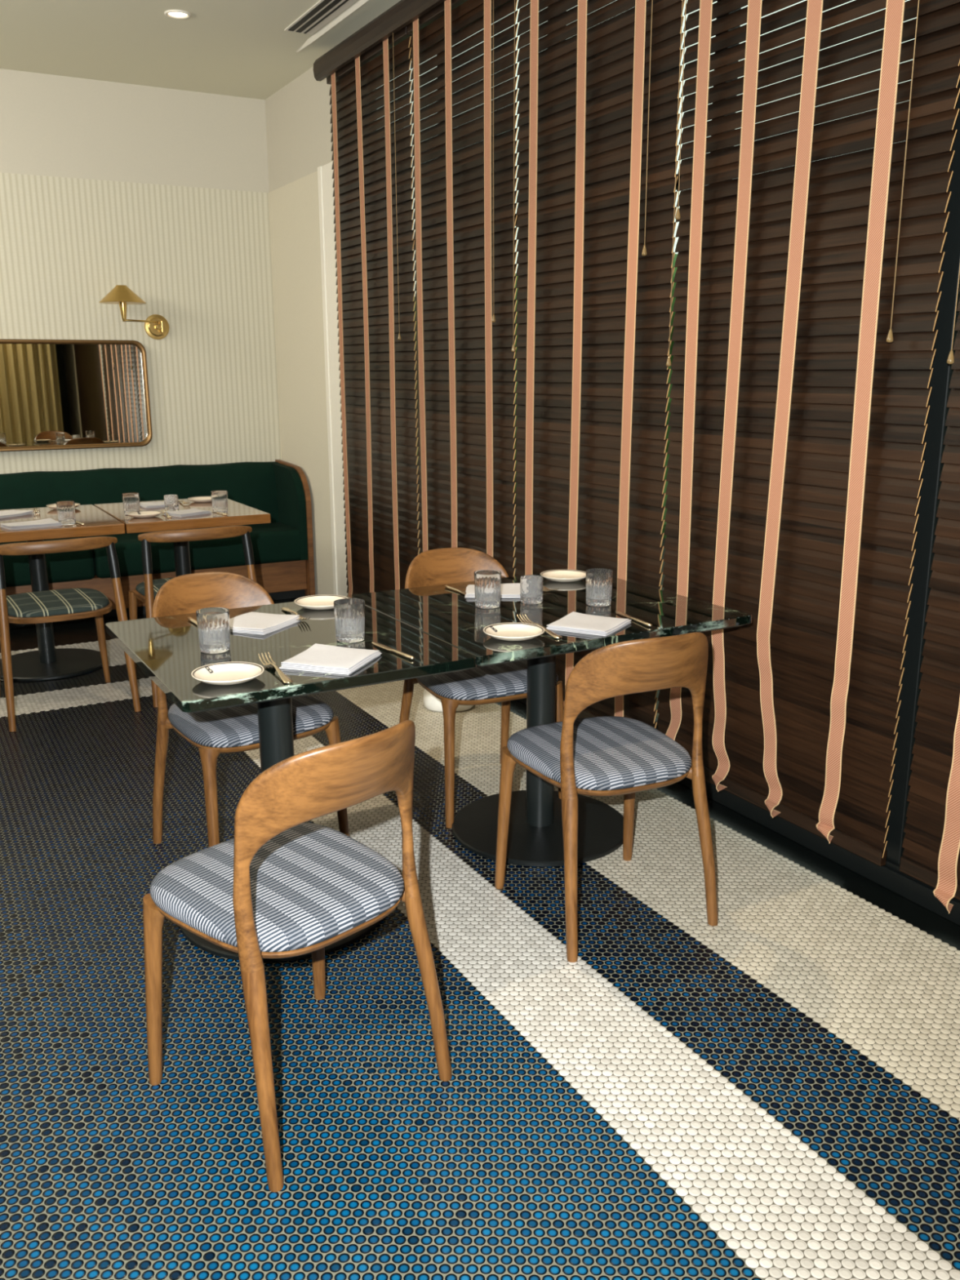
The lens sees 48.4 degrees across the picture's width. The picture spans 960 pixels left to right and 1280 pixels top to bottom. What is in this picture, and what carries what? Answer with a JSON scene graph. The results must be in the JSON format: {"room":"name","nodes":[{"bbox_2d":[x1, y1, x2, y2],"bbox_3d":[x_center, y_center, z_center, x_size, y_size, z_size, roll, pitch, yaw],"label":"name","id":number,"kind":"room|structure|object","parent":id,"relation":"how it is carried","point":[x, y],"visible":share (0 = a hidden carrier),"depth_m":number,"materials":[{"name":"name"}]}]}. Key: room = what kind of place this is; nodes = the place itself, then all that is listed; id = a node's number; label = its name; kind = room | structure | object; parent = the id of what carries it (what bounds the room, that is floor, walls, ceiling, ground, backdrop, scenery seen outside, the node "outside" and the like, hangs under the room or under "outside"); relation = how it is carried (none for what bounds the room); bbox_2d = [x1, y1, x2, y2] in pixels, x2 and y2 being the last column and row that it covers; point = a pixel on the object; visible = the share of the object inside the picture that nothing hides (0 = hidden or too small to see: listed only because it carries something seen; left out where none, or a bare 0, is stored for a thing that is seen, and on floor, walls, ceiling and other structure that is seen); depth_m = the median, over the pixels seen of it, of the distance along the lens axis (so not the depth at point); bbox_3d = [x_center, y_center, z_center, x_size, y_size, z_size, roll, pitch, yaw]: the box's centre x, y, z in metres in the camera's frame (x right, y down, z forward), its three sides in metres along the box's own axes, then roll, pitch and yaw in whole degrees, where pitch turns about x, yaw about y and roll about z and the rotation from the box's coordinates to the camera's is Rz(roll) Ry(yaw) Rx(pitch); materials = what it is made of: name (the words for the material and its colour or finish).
{"room":"restaurant dining room","nodes":[
{"label":"restaurant dining room","id":0,"kind":"room"},
{"bbox_2d":[0,68,280,474],"bbox_3d":[-3.815,-1.574,5.847,5.580,3.100,0.112,-8,16,-28],"label":"wall","id":1,"kind":"structure","parent":0,"point":[199,260],"depth_m":6.58,"materials":[{"name":"beige paint"}]},
{"bbox_2d":[0,338,152,451],"bbox_3d":[-2.762,-1.462,6.386,1.530,0.650,0.036,-8,16,-28],"label":"wall mirror","id":2,"kind":"object","parent":1,"relation":"attached to","point":[55,394],"visible":1,"depth_m":6.53,"materials":[{"name":"brown metal"}]},
{"bbox_2d":[98,284,168,339],"bbox_3d":[-2.124,-1.994,6.503,0.268,0.306,0.481,2,14,8],"label":"wall lamp","id":3,"kind":"object","parent":1,"relation":"attached to","point":[156,326],"visible":1,"depth_m":6.40,"materials":[{"name":"gold metal"}]},
{"bbox_2d":[0,0,400,99],"bbox_3d":[-1.443,-2.150,1.582,5.880,0.100,9.400,-8,16,-28],"label":"ceiling","id":4,"kind":"structure","parent":0,"point":[240,48],"depth_m":5.51,"materials":[{"name":"paint"}]},
{"bbox_2d":[164,9,191,18],"bbox_3d":[-1.444,-2.988,5.099,0.124,0.007,0.124,-8,16,-28],"label":"recessed light","id":5,"kind":"object","parent":4,"relation":"in","point":[180,14],"visible":1,"depth_m":5.10,"materials":[{"name":"white paint"}]},
{"bbox_2d":[284,0,368,52],"bbox_3d":[-0.187,-2.747,4.150,0.200,0.015,3.600,-8,16,-28],"label":"ceiling vent","id":6,"kind":"object","parent":4,"relation":"in","point":[323,11],"visible":1,"depth_m":5.14,"materials":[{"name":"white metal"}]},
{"bbox_2d":[264,37,411,595],"bbox_3d":[0.989,-0.924,3.217,0.232,3.100,9.500,-8,16,-28],"label":"wall","id":7,"kind":"structure","parent":0,"point":[294,206],"depth_m":6.60,"materials":[{"name":"paint"}]},
{"bbox_2d":[317,161,347,596],"bbox_3d":[-0.829,-1.406,6.237,0.030,2.560,0.310,-8,16,-28],"label":"trim","id":8,"kind":"structure","parent":7,"relation":"attached to","point":[325,180],"depth_m":6.24,"materials":[{"name":"white paint"}]},
{"bbox_2d":[356,30,439,554],"bbox_3d":[-0.401,-1.527,5.702,0.050,2.905,1.000,-8,16,-28],"label":"window","id":9,"kind":"structure","parent":7,"relation":"in","point":[437,30],"depth_m":5.45,"materials":[{"name":"clear glass"}]},
{"bbox_2d":[326,25,419,595],"bbox_3d":[-0.581,-1.505,5.609,0.108,2.890,0.997,-8,16,-28],"label":"window blind","id":10,"kind":"object","parent":9,"relation":"attached to","point":[373,192],"visible":0.84,"depth_m":5.53,"materials":[{"name":"brown wood"}]},
{"bbox_2d":[313,0,445,81],"bbox_3d":[0.884,-2.275,2.688,0.130,0.100,7.080,-8,16,-28],"label":"valance","id":11,"kind":"object","parent":9,"relation":"attached to","point":[404,12],"visible":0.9,"depth_m":5.02,"materials":[{"name":"brown wood"}]},
{"bbox_2d":[439,0,551,576],"bbox_3d":[0.073,-1.318,4.871,0.050,2.905,0.960,-8,16,-28],"label":"window","id":12,"kind":"structure","parent":7,"relation":"in","point":[510,0],"depth_m":4.62,"materials":[{"name":"clear glass"}]},
{"bbox_2d":[407,0,518,577],"bbox_3d":[-0.105,-1.296,4.779,0.103,2.890,0.940,-8,16,-28],"label":"window blind","id":13,"kind":"object","parent":12,"relation":"attached to","point":[463,205],"visible":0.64,"depth_m":4.67,"materials":[{"name":"brown wood"}]},
{"bbox_2d":[551,0,722,729],"bbox_3d":[0.547,-1.108,4.039,0.050,2.905,1.000,-8,16,-28],"label":"window","id":14,"kind":"structure","parent":7,"relation":"in","point":[684,7],"depth_m":3.75,"materials":[{"name":"clear glass"}]},
{"bbox_2d":[511,0,684,728],"bbox_3d":[0.367,-1.087,3.948,0.106,2.890,0.991,-8,16,-28],"label":"window blind","id":15,"kind":"object","parent":14,"relation":"attached to","point":[597,107],"visible":0.7,"depth_m":3.86,"materials":[{"name":"brown wood"}]},
{"bbox_2d":[516,697,959,925],"bbox_3d":[1.202,0.696,3.005,0.014,0.062,8.040,-8,16,-28],"label":"baseboard","id":16,"kind":"structure","parent":7,"relation":"attached to","point":[922,895],"depth_m":3.20,"materials":[{"name":"black wood"}]},
{"bbox_2d":[656,0,959,866],"bbox_3d":[0.852,-0.867,3.076,0.127,2.890,1.026,-8,16,-28],"label":"window blind","id":17,"kind":"object","parent":7,"relation":"attached to","point":[806,294],"visible":0.91,"depth_m":3.05,"materials":[{"name":"brown wood"}]},
{"bbox_2d":[715,0,916,182],"bbox_3d":[1.043,-0.889,3.169,0.050,2.905,1.050,-8,16,-28],"label":"window","id":18,"kind":"structure","parent":7,"relation":"in","point":[803,0],"depth_m":3.15,"materials":[{"name":"clear glass"}]},
{"bbox_2d":[884,857,959,901],"bbox_3d":[0.565,0.325,4.327,0.200,0.015,5.060,-8,16,-28],"label":"trim","id":19,"kind":"structure","parent":7,"relation":"attached to","point":[889,863],"depth_m":3.04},
{"bbox_2d":[884,2,959,863],"bbox_3d":[1.180,-0.788,2.795,0.085,2.918,0.200,-8,16,-28],"label":"trim","id":20,"kind":"structure","parent":7,"relation":"attached to","point":[941,375],"depth_m":2.82,"materials":[{"name":"black metal"}]},
{"bbox_2d":[899,265,959,913],"bbox_3d":[1.384,-0.646,2.210,0.109,2.897,0.971,-8,16,-28],"label":"window blind","id":21,"kind":"object","parent":7,"relation":"attached to","point":[931,855],"visible":1,"depth_m":2.79,"materials":[{"name":"brown wood"}]},
{"bbox_2d":[0,597,959,1279],"bbox_3d":[-1.519,0.954,2.320,5.680,0.080,9.400,-8,16,-28],"label":"floor","id":22,"kind":"structure","parent":0,"point":[771,1091],"depth_m":2.33,"materials":[{"name":"tile"}]},
{"bbox_2d":[0,504,124,681],"bbox_3d":[-2.186,-0.232,5.314,0.701,0.750,0.865,-8,16,-28],"label":"wooden table","id":23,"kind":"object","parent":22,"relation":"on","point":[49,662],"visible":0.8,"depth_m":5.26,"materials":[{"name":"brown wood"}]},
{"bbox_2d":[0,509,33,518],"bbox_3d":[-2.366,-0.631,5.327,0.174,0.018,0.204,8,17,30],"label":"napkin","id":24,"kind":"object","parent":23,"relation":"on","point":[7,513],"visible":1,"depth_m":5.31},
{"bbox_2d":[0,518,62,529],"bbox_3d":[-2.082,-0.540,4.960,0.240,0.019,0.150,-12,19,-39],"label":"napkin","id":25,"kind":"object","parent":23,"relation":"on","point":[47,522],"visible":1,"depth_m":4.92,"materials":[{"name":"white fabric"}]},
{"bbox_2d":[46,502,79,509],"bbox_3d":[-2.175,-0.696,5.572,0.166,0.020,0.166,-8,16,-28],"label":"plate","id":26,"kind":"object","parent":23,"relation":"on","point":[53,506],"visible":0.28,"depth_m":5.58,"materials":[{"name":"white ceramic"}]},
{"bbox_2d":[55,501,75,525],"bbox_3d":[-1.935,-0.593,4.993,0.083,0.105,0.083,-8,16,-28],"label":"drinking glass","id":27,"kind":"object","parent":23,"relation":"on","point":[65,509],"visible":1,"depth_m":4.96,"materials":[{"name":"white"}]},
{"bbox_2d":[0,536,141,732],"bbox_3d":[-1.859,-0.084,4.684,0.536,0.773,0.562,-9,16,-30],"label":"chair","id":28,"kind":"object","parent":22,"relation":"on","point":[64,604],"visible":0.99,"depth_m":4.52,"materials":[{"name":"brown wood"}]},
{"bbox_2d":[0,459,315,628],"bbox_3d":[-2.942,-0.503,6.170,3.948,0.860,0.585,-8,16,-28],"label":"banquette","id":29,"kind":"object","parent":22,"relation":"on","point":[282,548],"visible":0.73,"depth_m":6.66,"materials":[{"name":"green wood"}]},
{"bbox_2d":[0,537,95,586],"bbox_3d":[-2.941,-0.424,6.152,1.301,0.205,0.490,-8,16,-28],"label":"seat cushion","id":30,"kind":"object","parent":29,"relation":"on","point":[75,567],"depth_m":6.17,"materials":[{"name":"green fabric"}]},
{"bbox_2d":[0,461,278,537],"bbox_3d":[-3.057,-0.737,6.288,3.915,0.455,0.174,-8,16,-28],"label":"cushion","id":31,"kind":"object","parent":29,"relation":"on","point":[255,485],"depth_m":6.72,"materials":[{"name":"green fabric"}]},
{"bbox_2d":[85,521,300,578],"bbox_3d":[-1.799,-0.584,6.763,1.301,0.205,0.490,-8,16,-28],"label":"seat cushion","id":32,"kind":"object","parent":29,"relation":"on","point":[274,544],"depth_m":6.59,"materials":[{"name":"green fabric"}]},
{"bbox_2d":[271,462,308,559],"bbox_3d":[-1.266,-0.858,7.037,0.050,0.583,0.563,-8,16,-28],"label":"cushion","id":33,"kind":"object","parent":29,"relation":"on","point":[290,487],"depth_m":6.86,"materials":[{"name":"green fabric"}]},
{"bbox_2d":[93,498,271,577],"bbox_3d":[-1.565,-0.319,5.646,0.703,0.750,0.865,-8,16,-28],"label":"wooden table","id":34,"kind":"object","parent":22,"relation":"on","point":[238,513],"visible":0.29,"depth_m":5.31,"materials":[{"name":"brown wood"}]},
{"bbox_2d":[121,493,140,515],"bbox_3d":[-1.737,-0.677,5.320,0.083,0.105,0.083,-8,16,-28],"label":"drinking glass","id":35,"kind":"object","parent":34,"relation":"on","point":[131,501],"visible":0.94,"depth_m":5.29,"materials":[{"name":"white"}]},
{"bbox_2d":[127,510,162,518],"bbox_3d":[-1.648,-0.616,5.250,0.166,0.020,0.166,-11,18,-37],"label":"plate","id":36,"kind":"object","parent":34,"relation":"on","point":[148,513],"visible":1,"depth_m":5.28,"materials":[{"name":"white ceramic"}]},
{"bbox_2d":[139,501,179,508],"bbox_3d":[-1.711,-0.723,5.679,0.181,0.016,0.152,-10,17,-33],"label":"napkin","id":37,"kind":"object","parent":34,"relation":"on","point":[145,504],"visible":0.65,"depth_m":5.63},
{"bbox_2d":[160,509,172,518],"bbox_3d":[-1.556,-0.629,5.298,0.030,0.020,0.227,-6,16,-23],"label":"fork","id":38,"kind":"object","parent":34,"relation":"on","point":[166,513],"visible":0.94,"depth_m":5.27,"materials":[{"name":"gold metal"}]},
{"bbox_2d":[164,494,178,511],"bbox_3d":[-1.583,-0.702,5.472,0.072,0.078,0.072,-14,19,-42],"label":"votive holder","id":39,"kind":"object","parent":34,"relation":"on","point":[171,501],"visible":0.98,"depth_m":5.45,"materials":[{"name":"clear glass"}]},
{"bbox_2d":[164,508,211,516],"bbox_3d":[-1.463,-0.639,5.347,0.150,0.016,0.181,12,19,40],"label":"napkin","id":40,"kind":"object","parent":34,"relation":"on","point":[192,512],"visible":1,"depth_m":5.31,"materials":[{"name":"white fabric"}]},
{"bbox_2d":[187,496,211,502],"bbox_3d":[-1.515,-0.768,5.848,0.166,0.020,0.166,-8,16,-28],"label":"plate","id":41,"kind":"object","parent":34,"relation":"on","point":[197,499],"visible":0.82,"depth_m":5.86,"materials":[{"name":"white ceramic"}]},
{"bbox_2d":[210,490,227,512],"bbox_3d":[-1.318,-0.700,5.405,0.083,0.105,0.083,-8,16,-28],"label":"drinking glass","id":42,"kind":"object","parent":34,"relation":"on","point":[219,498],"visible":0.99,"depth_m":5.38,"materials":[{"name":"white"}]},
{"bbox_2d":[128,525,257,707],"bbox_3d":[-1.345,-0.164,4.993,0.536,0.773,0.562,-8,16,-28],"label":"chair","id":43,"kind":"object","parent":22,"relation":"on","point":[146,591],"visible":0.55,"depth_m":4.72,"materials":[{"name":"brown wood"}]},
{"bbox_2d":[151,571,349,847],"bbox_3d":[-0.728,0.242,3.257,0.460,0.834,0.531,-11,18,-37],"label":"dining chair","id":44,"kind":"object","parent":22,"relation":"on","point":[215,732],"visible":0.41,"depth_m":3.20,"materials":[{"name":"brown wood"}]},
{"bbox_2d":[105,601,476,962],"bbox_3d":[-0.537,0.361,2.954,0.738,0.750,0.870,-8,16,-28],"label":"marble table","id":45,"kind":"object","parent":22,"relation":"on","point":[166,649],"visible":0.38,"depth_m":2.74,"materials":[{"name":"stone"}]},
{"bbox_2d":[186,617,197,625],"bbox_3d":[-0.788,-0.042,3.000,0.019,0.008,0.207,-9,16,-30],"label":"knife","id":46,"kind":"object","parent":45,"relation":"on","point":[190,619],"visible":0.33,"depth_m":3.05,"materials":[{"name":"gold metal"}]},
{"bbox_2d":[195,607,230,653],"bbox_3d":[-0.681,-0.024,2.734,0.083,0.105,0.083,-8,16,-28],"label":"drinking glass","id":47,"kind":"object","parent":45,"relation":"on","point":[213,623],"visible":1,"depth_m":2.71,"materials":[{"name":"white"}]},
{"bbox_2d":[191,662,264,684],"bbox_3d":[-0.586,0.082,2.485,0.166,0.020,0.166,11,18,38],"label":"plate","id":48,"kind":"object","parent":45,"relation":"on","point":[224,673],"visible":1,"depth_m":2.51,"materials":[{"name":"white ceramic"}]},
{"bbox_2d":[229,611,300,635],"bbox_3d":[-0.629,-0.050,3.018,0.171,0.015,0.191,6,15,22],"label":"napkin","id":49,"kind":"object","parent":45,"relation":"on","point":[255,623],"visible":0.91,"depth_m":3.00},
{"bbox_2d":[257,652,293,684],"bbox_3d":[-0.486,0.066,2.546,0.030,0.020,0.227,-7,16,-25],"label":"fork","id":50,"kind":"object","parent":45,"relation":"on","point":[284,677],"visible":1,"depth_m":2.53,"materials":[{"name":"gold metal"}]},
{"bbox_2d":[280,607,310,620],"bbox_3d":[-0.542,-0.079,3.119,0.030,0.020,0.227,-7,16,-25],"label":"fork","id":51,"kind":"object","parent":45,"relation":"on","point":[286,609],"visible":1,"depth_m":3.10,"materials":[{"name":"gold metal"}]},
{"bbox_2d":[293,594,348,609],"bbox_3d":[-0.480,-0.111,3.245,0.166,0.020,0.166,-14,19,-42],"label":"plate","id":52,"kind":"object","parent":45,"relation":"on","point":[323,602],"visible":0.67,"depth_m":3.28,"materials":[{"name":"white ceramic"}]},
{"bbox_2d":[279,643,382,675],"bbox_3d":[-0.367,0.045,2.636,0.188,0.016,0.193,4,15,18],"label":"napkin","id":53,"kind":"object","parent":45,"relation":"on","point":[321,658],"visible":1,"depth_m":2.61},
{"bbox_2d":[333,598,364,643],"bbox_3d":[-0.346,-0.051,2.836,0.083,0.105,0.083,12,19,40],"label":"drinking glass","id":54,"kind":"object","parent":45,"relation":"on","point":[349,613],"visible":1,"depth_m":2.81,"materials":[{"name":"white"}]},
{"bbox_2d":[371,641,414,659],"bbox_3d":[-0.224,0.025,2.727,0.019,0.008,0.207,-10,17,-34],"label":"knife","id":55,"kind":"object","parent":45,"relation":"on","point":[409,656],"visible":1,"depth_m":2.71,"materials":[{"name":"gold metal"}]},
{"bbox_2d":[142,720,452,1191],"bbox_3d":[-0.371,0.525,2.140,0.531,0.834,0.460,13,19,42],"label":"dining chair","id":56,"kind":"object","parent":22,"relation":"on","point":[285,886],"visible":1,"depth_m":2.01,"materials":[{"name":"brown wood"}]},
{"bbox_2d":[422,688,473,712],"bbox_3d":[-0.136,0.239,4.719,0.230,0.114,0.200,0,14,-1],"label":"bowl","id":57,"kind":"object","parent":22,"relation":"on","point":[432,703],"depth_m":4.64,"materials":[{"name":"white ceramic"}]},
{"bbox_2d":[399,547,563,828],"bbox_3d":[-0.011,0.134,3.674,0.460,0.834,0.531,-7,16,-26],"label":"dining chair","id":58,"kind":"object","parent":22,"relation":"on","point":[505,682],"visible":0.41,"depth_m":3.56,"materials":[{"name":"brown wood"}]},
{"bbox_2d":[346,568,751,866],"bbox_3d":[0.185,0.256,3.357,0.925,0.750,0.870,-8,16,-28],"label":"marble table","id":59,"kind":"object","parent":22,"relation":"on","point":[535,837],"visible":0.77,"depth_m":3.29,"materials":[{"name":"black stone"}]},
{"bbox_2d":[444,585,475,597],"bbox_3d":[-0.061,-0.157,3.439,0.019,0.008,0.207,-9,16,-30],"label":"knife","id":60,"kind":"object","parent":59,"relation":"on","point":[445,586],"visible":0.77,"depth_m":3.47,"materials":[{"name":"gold metal"}]},
{"bbox_2d":[474,569,501,608],"bbox_3d":[0.023,-0.153,3.232,0.083,0.105,0.083,5,15,20],"label":"drinking glass","id":61,"kind":"object","parent":59,"relation":"on","point":[487,583],"visible":1,"depth_m":3.20,"materials":[{"name":"clear glass"}]},
{"bbox_2d":[464,582,519,597],"bbox_3d":[0.051,-0.160,3.442,0.194,0.015,0.174,0,14,1],"label":"napkin","id":62,"kind":"object","parent":59,"relation":"on","point":[507,590],"visible":0.44,"depth_m":3.41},
{"bbox_2d":[483,622,544,640],"bbox_3d":[0.091,-0.018,2.869,0.166,0.020,0.166,11,18,38],"label":"plate","id":63,"kind":"object","parent":59,"relation":"on","point":[502,631],"visible":1,"depth_m":2.90,"materials":[{"name":"white ceramic"}]},
{"bbox_2d":[520,574,542,604],"bbox_3d":[0.159,-0.156,3.294,0.072,0.078,0.072,-8,16,-28],"label":"votive holder","id":64,"kind":"object","parent":59,"relation":"on","point":[531,585],"visible":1,"depth_m":3.27,"materials":[{"name":"clear glass"}]},
{"bbox_2d":[516,613,561,638],"bbox_3d":[0.165,-0.038,2.946,0.030,0.020,0.227,-7,16,-24],"label":"fork","id":65,"kind":"object","parent":59,"relation":"on","point":[552,633],"visible":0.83,"depth_m":2.92,"materials":[{"name":"gold metal"}]},
{"bbox_2d":[542,586,558,591],"bbox_3d":[0.193,-0.179,3.502,0.030,0.020,0.227,-6,16,-23],"label":"fork","id":66,"kind":"object","parent":59,"relation":"on","point":[544,588],"visible":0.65,"depth_m":3.45,"materials":[{"name":"metal"}]},
{"bbox_2d":[540,569,586,582],"bbox_3d":[0.289,-0.216,3.645,0.166,0.020,0.166,-8,16,-28],"label":"plate","id":67,"kind":"object","parent":59,"relation":"on","point":[557,575],"visible":0.95,"depth_m":3.68,"materials":[{"name":"white ceramic"}]},
{"bbox_2d":[546,611,631,635],"bbox_3d":[0.306,-0.047,2.992,0.181,0.014,0.185,8,16,28],"label":"napkin","id":68,"kind":"object","parent":59,"relation":"on","point":[574,622],"visible":1,"depth_m":2.96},
{"bbox_2d":[585,568,613,606],"bbox_3d":[0.362,-0.159,3.251,0.083,0.105,0.083,-11,18,-37],"label":"drinking glass","id":69,"kind":"object","parent":59,"relation":"on","point":[598,580],"visible":1,"depth_m":3.22,"materials":[{"name":"clear glass"}]},
{"bbox_2d":[615,610,652,626],"bbox_3d":[0.439,-0.063,3.065,0.019,0.008,0.207,-6,15,-20],"label":"knife","id":70,"kind":"object","parent":59,"relation":"on","point":[645,623],"visible":1,"depth_m":3.04,"materials":[{"name":"gold metal"}]},
{"bbox_2d":[494,632,718,962],"bbox_3d":[0.344,0.338,2.866,0.460,0.834,0.531,-7,16,-24],"label":"dining chair","id":71,"kind":"object","parent":22,"relation":"on","point":[604,756],"visible":1,"depth_m":2.71,"materials":[{"name":"brown wood"}]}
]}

